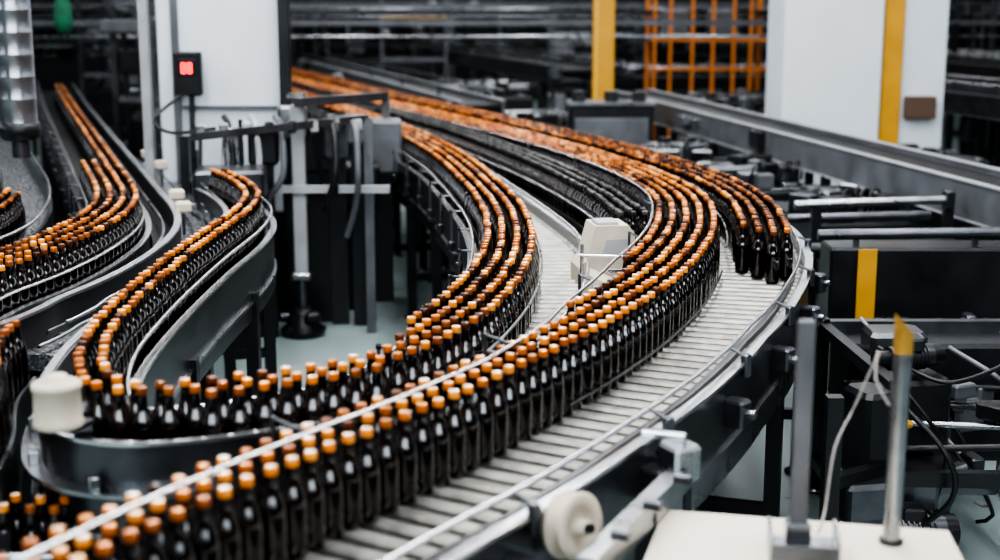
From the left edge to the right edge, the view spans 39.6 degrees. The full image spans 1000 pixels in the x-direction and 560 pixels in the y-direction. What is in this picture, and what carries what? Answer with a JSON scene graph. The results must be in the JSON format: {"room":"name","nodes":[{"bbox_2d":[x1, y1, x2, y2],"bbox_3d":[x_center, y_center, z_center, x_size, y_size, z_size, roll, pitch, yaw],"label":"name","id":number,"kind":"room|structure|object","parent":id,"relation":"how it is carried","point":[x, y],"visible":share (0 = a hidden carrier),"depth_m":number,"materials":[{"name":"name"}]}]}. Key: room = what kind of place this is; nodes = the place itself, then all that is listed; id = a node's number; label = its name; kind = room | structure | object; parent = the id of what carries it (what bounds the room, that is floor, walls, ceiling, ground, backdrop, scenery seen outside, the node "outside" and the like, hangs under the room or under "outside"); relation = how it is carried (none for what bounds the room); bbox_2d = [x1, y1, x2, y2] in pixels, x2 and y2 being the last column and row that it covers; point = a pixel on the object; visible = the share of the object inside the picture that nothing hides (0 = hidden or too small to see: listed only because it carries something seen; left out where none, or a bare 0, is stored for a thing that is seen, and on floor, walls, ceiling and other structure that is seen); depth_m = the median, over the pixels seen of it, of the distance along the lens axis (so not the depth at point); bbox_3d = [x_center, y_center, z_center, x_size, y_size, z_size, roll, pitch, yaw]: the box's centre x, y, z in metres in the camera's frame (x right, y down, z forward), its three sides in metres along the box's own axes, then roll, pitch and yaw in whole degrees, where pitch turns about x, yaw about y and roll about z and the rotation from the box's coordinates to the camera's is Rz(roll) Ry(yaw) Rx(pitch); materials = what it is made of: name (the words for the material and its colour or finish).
{"room":"processing plant","nodes":[
{"label":"processing plant","id":0,"kind":"room"},
{"bbox_2d":[30,1,53,54],"bbox_3d":[-13.050,-4.743,17.406,0.100,7.000,46.000,0,11,0],"label":"wall","id":1,"kind":"structure","parent":0,"point":[49,31],"depth_m":39.82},
{"bbox_2d":[51,1,768,68],"bbox_3d":[0.000,-9.298,40.001,26.000,7.000,0.100,0,11,0],"label":"wall","id":2,"kind":"structure","parent":0,"point":[677,58],"depth_m":40.37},
{"bbox_2d":[30,101,999,559],"bbox_3d":[0.000,-1.263,18.108,26.000,0.100,46.000,0,11,0],"label":"floor","id":3,"kind":"structure","parent":0,"point":[981,541],"depth_m":8.78,"materials":[{"name":"paint"}]},
{"bbox_2d":[0,376,39,559],"bbox_3d":[-1.525,0.922,4.155,0.306,1.130,1.057,-3,12,-14],"label":"conveyor","id":4,"kind":"object","parent":3,"relation":"on","point":[13,476],"visible":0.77,"depth_m":4.06,"materials":[{"name":"black metal"}]},
{"bbox_2d":[0,319,29,460],"bbox_3d":[-1.533,0.328,4.050,0.226,0.236,1.023,-3,12,-12],"label":"beer bottles","id":5,"kind":"object","parent":4,"relation":"on","point":[14,365],"visible":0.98,"depth_m":4.29,"materials":[{"name":"orange glass"}]},
{"bbox_2d":[0,137,53,252],"bbox_3d":[-3.795,-0.334,10.260,1.504,1.179,11.316,-2,12,-12],"label":"conveyor","id":6,"kind":"object","parent":3,"relation":"on","point":[19,174],"visible":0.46,"depth_m":9.19,"materials":[{"name":"metal"}]},
{"bbox_2d":[0,187,26,246],"bbox_3d":[-2.690,-0.154,6.440,0.360,0.237,2.476,1,11,7],"label":"beer bottles","id":7,"kind":"object","parent":6,"relation":"on","point":[12,210],"visible":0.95,"depth_m":7.21,"materials":[{"name":"orange glass"}]},
{"bbox_2d":[32,139,38,155],"bbox_3d":[-8.198,-3.200,19.724,2.598,3.058,1.664,0,11,0],"label":"machine","id":8,"kind":"object","parent":3,"relation":"on","point":[35,151],"visible":0.03,"depth_m":20.74,"materials":[{"name":"metal"}]},
{"bbox_2d":[0,552,71,558],"bbox_3d":[-1.351,1.117,3.801,2.247,0.887,0.456,0,11,2],"label":"conveyor","id":9,"kind":"object","parent":3,"relation":"on","point":[10,555],"visible":0.13,"depth_m":3.59,"materials":[{"name":"black"}]},
{"bbox_2d":[0,492,191,559],"bbox_3d":[-1.502,0.690,3.724,1.870,0.236,0.149,1,11,7],"label":"beer bottles","id":10,"kind":"object","parent":9,"relation":"on","point":[37,524],"visible":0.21,"depth_m":3.67,"materials":[{"name":"orange glass"}]},
{"bbox_2d":[30,0,138,107],"bbox_3d":[-8.456,-4.657,26.605,2.658,3.196,2.231,0,11,0],"label":"machine","id":11,"kind":"object","parent":3,"relation":"on","point":[50,69],"visible":0.36,"depth_m":25.92,"materials":[{"name":"metal"}]},
{"bbox_2d":[0,80,228,379],"bbox_3d":[-3.557,-0.703,12.039,1.902,1.200,15.994,-3,12,-14],"label":"conveyor","id":12,"kind":"object","parent":3,"relation":"on","point":[48,322],"visible":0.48,"depth_m":7.64,"materials":[{"name":"black"}]},
{"bbox_2d":[0,83,143,315],"bbox_3d":[-3.361,-1.042,10.845,1.221,0.237,13.519,-3,12,-13],"label":"beer bottles","id":13,"kind":"object","parent":12,"relation":"on","point":[113,211],"visible":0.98,"depth_m":6.42,"materials":[{"name":"orange glass"}]},
{"bbox_2d":[75,0,159,141],"bbox_3d":[-5.495,-3.276,21.204,1.620,2.622,1.603,0,11,0],"label":"machine","id":14,"kind":"object","parent":3,"relation":"on","point":[101,99],"visible":0.15,"depth_m":20.80,"materials":[{"name":"metal"}]},
{"bbox_2d":[98,0,161,161],"bbox_3d":[-3.761,-2.231,16.819,1.718,2.306,1.414,0,11,0],"label":"machine","id":15,"kind":"object","parent":3,"relation":"on","point":[126,62],"visible":0.07,"depth_m":16.24,"materials":[{"name":"metal"}]},
{"bbox_2d":[148,0,161,159],"bbox_3d":[-2.720,-1.821,13.827,1.444,2.686,1.657,0,11,0],"label":"machine","id":16,"kind":"object","parent":3,"relation":"on","point":[156,108],"visible":0.02,"depth_m":13.09,"materials":[{"name":"metal"}]},
{"bbox_2d":[153,52,215,173],"bbox_3d":[-2.173,-0.560,9.586,0.372,1.990,0.603,-4,12,-20],"label":"display","id":17,"kind":"object","parent":3,"relation":"on","point":[188,66],"visible":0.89,"depth_m":9.59,"materials":[{"name":"black paint"}]},
{"bbox_2d":[137,0,291,322],"bbox_3d":[-1.988,-1.410,9.978,1.045,3.400,0.620,0,11,0],"label":"tall cabinet","id":18,"kind":"object","parent":3,"relation":"on","point":[244,46],"visible":0.27,"depth_m":9.74,"materials":[{"name":"white metal"}]},
{"bbox_2d":[151,1,303,85],"bbox_3d":[-6.378,-5.843,32.464,3.830,3.205,1.686,0,11,0],"label":"machine","id":19,"kind":"object","parent":3,"relation":"on","point":[293,29],"visible":0.03,"depth_m":32.66,"materials":[{"name":"metal"}]},
{"bbox_2d":[179,92,402,354],"bbox_3d":[-1.200,-0.496,9.873,1.032,1.650,2.468,7,13,32],"label":"machine","id":20,"kind":"object","parent":3,"relation":"on","point":[350,235],"visible":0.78,"depth_m":9.77,"materials":[{"name":"metal"}]},
{"bbox_2d":[21,110,599,549],"bbox_3d":[-1.451,-0.633,11.719,2.328,1.190,16.425,-2,12,-9],"label":"conveyor","id":21,"kind":"object","parent":3,"relation":"on","point":[94,474],"visible":0.28,"depth_m":5.66,"materials":[{"name":"black"}]},
{"bbox_2d":[30,372,95,437],"bbox_3d":[-1.131,0.400,3.599,0.126,0.333,0.164,3,12,13],"label":"housing","id":22,"kind":"object","parent":21,"relation":"on","point":[57,398],"visible":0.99,"depth_m":3.52,"materials":[{"name":"beige plastic"}]},
{"bbox_2d":[72,88,539,440],"bbox_3d":[-1.530,-1.198,11.620,1.916,0.237,16.281,-2,12,-9],"label":"beer bottles","id":23,"kind":"object","parent":21,"relation":"on","point":[501,280],"visible":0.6,"depth_m":4.67,"materials":[{"name":"orange glass"}]},
{"bbox_2d":[310,71,342,78],"bbox_3d":[-2.698,-2.570,21.297,0.602,1.202,2.430,-1,11,-7],"label":"machine base","id":24,"kind":"object","parent":3,"relation":"on","point":[340,76],"visible":0.12,"depth_m":20.85,"materials":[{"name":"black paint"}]},
{"bbox_2d":[277,93,389,339],"bbox_3d":[-1.250,-0.438,9.521,1.000,1.675,0.315,0,11,0],"label":"support post","id":25,"kind":"object","parent":3,"relation":"on","point":[304,323],"visible":0.84,"depth_m":9.50,"materials":[{"name":"grey metal"}]},
{"bbox_2d":[312,1,454,82],"bbox_3d":[-2.595,-5.437,31.507,3.176,2.787,1.650,0,11,0],"label":"machine","id":26,"kind":"object","parent":3,"relation":"on","point":[357,46],"visible":0.29,"depth_m":31.04,"materials":[{"name":"metal"}]},
{"bbox_2d":[297,52,505,113],"bbox_3d":[-1.896,-2.607,21.204,0.703,1.312,11.898,-3,12,-16],"label":"conveyor","id":27,"kind":"object","parent":3,"relation":"on","point":[375,77],"visible":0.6,"depth_m":18.88,"materials":[{"name":"grey metal"}]},
{"bbox_2d":[380,0,447,76],"bbox_3d":[-1.600,-4.060,25.909,1.350,2.300,0.150,0,11,0],"label":"barrier","id":28,"kind":"object","parent":3,"relation":"on","point":[383,59],"visible":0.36,"depth_m":25.86,"materials":[{"name":"grey metal"}]},
{"bbox_2d":[14,81,830,559],"bbox_3d":[-1.068,-0.907,12.797,3.714,1.300,21.930,-2,12,-9],"label":"conveyor","id":29,"kind":"object","parent":3,"relation":"on","point":[729,374],"visible":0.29,"depth_m":4.22,"materials":[{"name":"black metal"}]},
{"bbox_2d":[0,75,719,559],"bbox_3d":[-1.296,-1.421,12.726,3.156,0.237,21.614,-2,12,-9],"label":"beer bottles","id":30,"kind":"object","parent":29,"relation":"on","point":[429,438],"visible":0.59,"depth_m":3.72,"materials":[{"name":"orange glass"}]},
{"bbox_2d":[291,67,792,283],"bbox_3d":[-1.018,-1.827,14.736,0.920,0.237,18.045,-3,12,-17],"label":"beer bottles","id":31,"kind":"object","parent":29,"relation":"on","point":[759,239],"visible":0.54,"depth_m":7.64,"materials":[{"name":"orange glass"}]},
{"bbox_2d":[432,77,532,110],"bbox_3d":[-0.310,-2.293,19.923,1.224,1.202,2.630,-1,11,-7],"label":"machine base","id":32,"kind":"object","parent":3,"relation":"on","point":[515,100],"visible":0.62,"depth_m":18.99,"materials":[{"name":"black paint"}]},
{"bbox_2d":[419,1,578,80],"bbox_3d":[0.040,-6.545,35.874,4.245,3.235,1.650,0,11,0],"label":"machine","id":33,"kind":"object","parent":3,"relation":"on","point":[464,71],"visible":0.1,"depth_m":35.46,"materials":[{"name":"metal"}]},
{"bbox_2d":[411,39,591,109],"bbox_3d":[-0.147,-3.422,24.814,0.891,1.482,10.359,-3,12,-15],"label":"conveyor","id":34,"kind":"object","parent":3,"relation":"on","point":[543,68],"visible":0.68,"depth_m":22.82,"materials":[{"name":"metal"}]},
{"bbox_2d":[30,0,999,148],"bbox_3d":[0.019,-4.312,27.071,22.041,2.335,18.858,0,11,0],"label":"bridge","id":35,"kind":"object","parent":3,"relation":"on","point":[402,9],"visible":0.23,"depth_m":20.94,"materials":[{"name":"grey paint"}]},
{"bbox_2d":[416,149,651,271],"bbox_3d":[-0.126,-0.334,10.185,0.558,1.210,7.319,-3,12,-14],"label":"conveyor","id":36,"kind":"object","parent":3,"relation":"on","point":[423,236],"visible":0.11,"depth_m":9.75,"materials":[{"name":"black metal"}]},
{"bbox_2d":[374,106,649,245],"bbox_3d":[-0.146,-0.899,10.133,0.401,0.237,7.088,-3,12,-14],"label":"beer bottles","id":37,"kind":"object","parent":36,"relation":"on","point":[595,197],"visible":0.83,"depth_m":8.69,"materials":[{"name":"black glass"}]},
{"bbox_2d":[505,108,567,127],"bbox_3d":[0.524,-1.548,16.609,0.848,1.052,1.430,-1,11,-7],"label":"machine base","id":38,"kind":"object","parent":3,"relation":"on","point":[549,116],"visible":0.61,"depth_m":16.05,"materials":[{"name":"black paint"}]},
{"bbox_2d":[494,1,591,100],"bbox_3d":[1.008,-5.686,32.446,2.304,2.905,1.709,0,11,0],"label":"machine","id":39,"kind":"object","parent":3,"relation":"on","point":[532,83],"visible":0.3,"depth_m":32.09,"materials":[{"name":"metal"}]},
{"bbox_2d":[548,26,645,117],"bbox_3d":[1.669,-3.522,24.235,1.677,1.907,1.165,0,11,0],"label":"machine","id":40,"kind":"object","parent":3,"relation":"on","point":[556,96],"visible":0.43,"depth_m":23.91,"materials":[{"name":"metal"}]},
{"bbox_2d":[571,218,634,294],"bbox_3d":[0.507,0.478,5.866,0.406,1.325,1.370,0,11,0],"label":"sensor box","id":41,"kind":"object","parent":3,"relation":"on","point":[602,240],"visible":0.12,"depth_m":6.16,"materials":[{"name":"beige plastic"}]},
{"bbox_2d":[592,0,614,98],"bbox_3d":[1.190,-4.387,15.641,0.450,7.000,0.400,0,11,0],"label":"column","id":42,"kind":"structure","parent":3,"relation":"on","point":[603,41],"depth_m":15.88,"materials":[{"name":"metal"}]},
{"bbox_2d":[546,1,667,108],"bbox_3d":[2.080,-4.532,27.859,2.367,2.456,1.740,0,11,0],"label":"machine","id":43,"kind":"object","parent":3,"relation":"on","point":[631,31],"visible":0.27,"depth_m":27.37,"materials":[{"name":"metal"}]},
{"bbox_2d":[565,90,656,145],"bbox_3d":[1.200,-1.419,15.210,0.950,1.310,0.570,0,11,0],"label":"housing","id":44,"kind":"object","parent":3,"relation":"on","point":[630,121],"visible":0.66,"depth_m":14.90,"materials":[{"name":"black paint"}]},
{"bbox_2d":[542,428,700,559],"bbox_3d":[0.333,1.021,3.686,0.214,1.121,0.822,5,13,24],"label":"bracket","id":45,"kind":"object","parent":3,"relation":"on","point":[572,521],"visible":0.99,"depth_m":3.43,"materials":[{"name":"metal"}]},
{"bbox_2d":[636,136,711,163],"bbox_3d":[1.627,-0.911,13.576,0.752,1.001,1.230,-1,11,-7],"label":"machine base","id":46,"kind":"object","parent":3,"relation":"on","point":[689,148],"visible":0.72,"depth_m":13.14,"materials":[{"name":"black paint"}]},
{"bbox_2d":[614,59,766,141],"bbox_3d":[3.202,-3.034,23.346,2.401,1.302,2.430,-1,11,-7],"label":"machine base","id":47,"kind":"object","parent":3,"relation":"on","point":[628,78],"visible":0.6,"depth_m":22.21,"materials":[{"name":"black paint"}]},
{"bbox_2d":[644,0,767,141],"bbox_3d":[3.100,-3.131,20.795,1.800,2.500,1.052,0,11,0],"label":"rack","id":48,"kind":"object","parent":3,"relation":"on","point":[670,14],"visible":0.45,"depth_m":20.30,"materials":[{"name":"metal"}]},
{"bbox_2d":[677,89,765,160],"bbox_3d":[2.893,-1.740,17.179,1.064,1.202,1.830,-1,11,-7],"label":"machine base","id":49,"kind":"object","parent":3,"relation":"on","point":[751,101],"visible":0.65,"depth_m":16.51,"materials":[{"name":"black paint"}]},
{"bbox_2d":[696,153,804,200],"bbox_3d":[2.188,-0.566,11.912,0.826,0.982,1.430,-1,11,-7],"label":"machine base","id":50,"kind":"object","parent":3,"relation":"on","point":[757,170],"visible":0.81,"depth_m":11.55,"materials":[{"name":"black paint"}]},
{"bbox_2d":[736,0,768,72],"bbox_3d":[5.456,-4.493,26.597,1.788,2.877,1.650,0,11,0],"label":"machine","id":51,"kind":"object","parent":3,"relation":"on","point":[755,1],"visible":0.02,"depth_m":27.09,"materials":[{"name":"metal"}]},
{"bbox_2d":[566,28,999,166],"bbox_3d":[4.850,-3.199,23.328,0.908,1.632,25.642,-3,12,-13],"label":"conveyor","id":52,"kind":"object","parent":3,"relation":"on","point":[965,67],"visible":0.16,"depth_m":18.12,"materials":[{"name":"metal"}]},
{"bbox_2d":[644,510,962,559],"bbox_3d":[0.685,1.202,3.224,0.873,0.950,1.112,2,12,10],"label":"work table","id":53,"kind":"object","parent":3,"relation":"on","point":[679,535],"visible":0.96,"depth_m":3.51,"materials":[{"name":"metal"}]},
{"bbox_2d":[766,318,841,559],"bbox_3d":[0.745,0.387,3.362,0.170,0.588,0.151,2,12,8],"label":"metal post","id":54,"kind":"object","parent":53,"relation":"on","point":[797,542],"visible":1,"depth_m":3.36,"materials":[{"name":"metal"}]},
{"bbox_2d":[817,351,889,533],"bbox_3d":[0.885,0.399,3.550,0.176,0.452,0.205,0,11,0],"label":"cable","id":55,"kind":"object","parent":53,"relation":"on","point":[875,361],"visible":1,"depth_m":3.60,"materials":[{"name":"grey plastic"}]},
{"bbox_2d":[879,313,913,546],"bbox_3d":[0.985,0.372,3.443,0.060,0.591,0.064,0,11,0],"label":"tube","id":56,"kind":"object","parent":53,"relation":"on","point":[903,337],"visible":1,"depth_m":3.43,"materials":[{"name":"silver metal"}]},
{"bbox_2d":[614,88,999,239],"bbox_3d":[2.710,-0.662,11.905,0.737,1.172,12.577,-2,12,-10],"label":"conveyor","id":57,"kind":"object","parent":3,"relation":"on","point":[896,170],"visible":0.67,"depth_m":10.96,"materials":[{"name":"grey metal"}]},
{"bbox_2d":[771,182,918,241],"bbox_3d":[2.431,-0.201,10.052,0.806,1.001,1.154,-1,11,-6],"label":"machine base","id":58,"kind":"object","parent":3,"relation":"on","point":[848,190],"visible":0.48,"depth_m":9.71,"materials":[{"name":"black paint"}]},
{"bbox_2d":[695,41,999,63],"bbox_3d":[7.270,-3.290,24.288,1.010,1.432,23.525,-2,12,-11],"label":"conveyor","id":59,"kind":"object","parent":3,"relation":"on","point":[696,56],"visible":0.02,"depth_m":23.36,"materials":[{"name":"metal"}]},
{"bbox_2d":[786,189,955,305],"bbox_3d":[2.364,-0.012,8.837,1.012,1.110,0.627,0,11,0],"label":"frame","id":60,"kind":"object","parent":3,"relation":"on","point":[947,199],"visible":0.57,"depth_m":8.78,"materials":[{"name":"metal"}]},
{"bbox_2d":[809,316,999,545],"bbox_3d":[1.825,0.673,5.904,1.316,0.928,1.450,0,11,0],"label":"machine","id":61,"kind":"object","parent":3,"relation":"on","point":[953,425],"visible":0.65,"depth_m":5.67,"materials":[{"name":"black paint"}]},
{"bbox_2d":[817,227,999,389],"bbox_3d":[2.571,0.192,7.882,1.664,1.089,0.822,0,11,0],"label":"housing","id":62,"kind":"object","parent":3,"relation":"on","point":[870,277],"visible":0.52,"depth_m":7.57,"materials":[{"name":"black paint"}]},
{"bbox_2d":[878,0,949,149],"bbox_3d":[4.105,-3.966,13.553,0.690,7.000,0.660,0,11,0],"label":"pillar","id":63,"kind":"structure","parent":3,"relation":"on","point":[915,32],"depth_m":13.68,"materials":[{"name":"paint"}]},
{"bbox_2d":[872,143,989,227],"bbox_3d":[3.857,-0.732,12.685,0.910,1.001,1.042,-1,11,-7],"label":"machine base","id":64,"kind":"object","parent":3,"relation":"on","point":[951,153],"visible":0.16,"depth_m":12.54,"materials":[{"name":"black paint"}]},
{"bbox_2d":[873,312,989,318],"bbox_3d":[2.300,0.522,7.226,0.901,0.700,0.487,0,11,0],"label":"machine base","id":65,"kind":"object","parent":3,"relation":"on","point":[966,315],"visible":0.02,"depth_m":7.27,"materials":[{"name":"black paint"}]},
{"bbox_2d":[923,158,999,239],"bbox_3d":[4.102,-0.347,10.524,1.002,1.102,2.030,-1,11,-7],"label":"machine base","id":66,"kind":"object","parent":3,"relation":"on","point":[935,221],"visible":0.04,"depth_m":11.15,"materials":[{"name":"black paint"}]},
{"bbox_2d":[943,74,999,160],"bbox_3d":[5.729,-1.125,13.546,0.929,1.432,6.203,-3,12,-15],"label":"conveyor","id":67,"kind":"object","parent":3,"relation":"on","point":[983,103],"visible":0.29,"depth_m":15.03,"materials":[{"name":"metal"}]},
{"bbox_2d":[944,7,999,88],"bbox_3d":[9.569,-5.474,30.480,3.209,3.267,2.150,0,11,0],"label":"machine","id":68,"kind":"object","parent":3,"relation":"on","point":[973,40],"visible":0.03,"depth_m":30.85,"materials":[{"name":"metal"}]},
{"bbox_2d":[953,0,999,165],"bbox_3d":[7.380,-2.863,19.270,1.876,2.577,1.659,0,11,0],"label":"machine","id":69,"kind":"object","parent":3,"relation":"on","point":[967,132],"visible":0.42,"depth_m":19.18,"materials":[{"name":"metal"}]},
{"bbox_2d":[765,0,884,189],"bbox_3d":[3.260,-3.992,13.681,1.050,7.000,1.000,0,11,0],"label":"pillar","id":70,"kind":"structure","parent":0,"point":[824,57],"depth_m":13.62,"materials":[{"name":"paint"}]},
{"bbox_2d":[947,1,999,51],"bbox_3d":[13.050,-4.743,17.406,0.100,7.000,46.000,0,11,0],"label":"wall","id":71,"kind":"structure","parent":0,"point":[977,28],"depth_m":37.81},
{"bbox_3d":[0.000,-8.223,16.704,26.000,0.100,46.000,0,11,0],"label":"ceiling","id":72,"kind":"structure","parent":0,"visible":0},
{"bbox_2d":[0,0,40,157],"bbox_3d":[-2.760,-3.453,7.465,0.235,5.600,0.235,6,13,28],"label":"ventilation duct","id":73,"kind":"object","parent":72,"relation":"hanging from","point":[19,123],"visible":1,"depth_m":7.85,"materials":[{"name":"grey metal"}]},
{"bbox_2d":[53,0,73,33],"bbox_3d":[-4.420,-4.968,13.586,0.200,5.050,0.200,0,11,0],"label":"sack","id":74,"kind":"object","parent":72,"relation":"hanging from","point":[63,21],"visible":1,"depth_m":13.98,"materials":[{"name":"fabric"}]}
]}

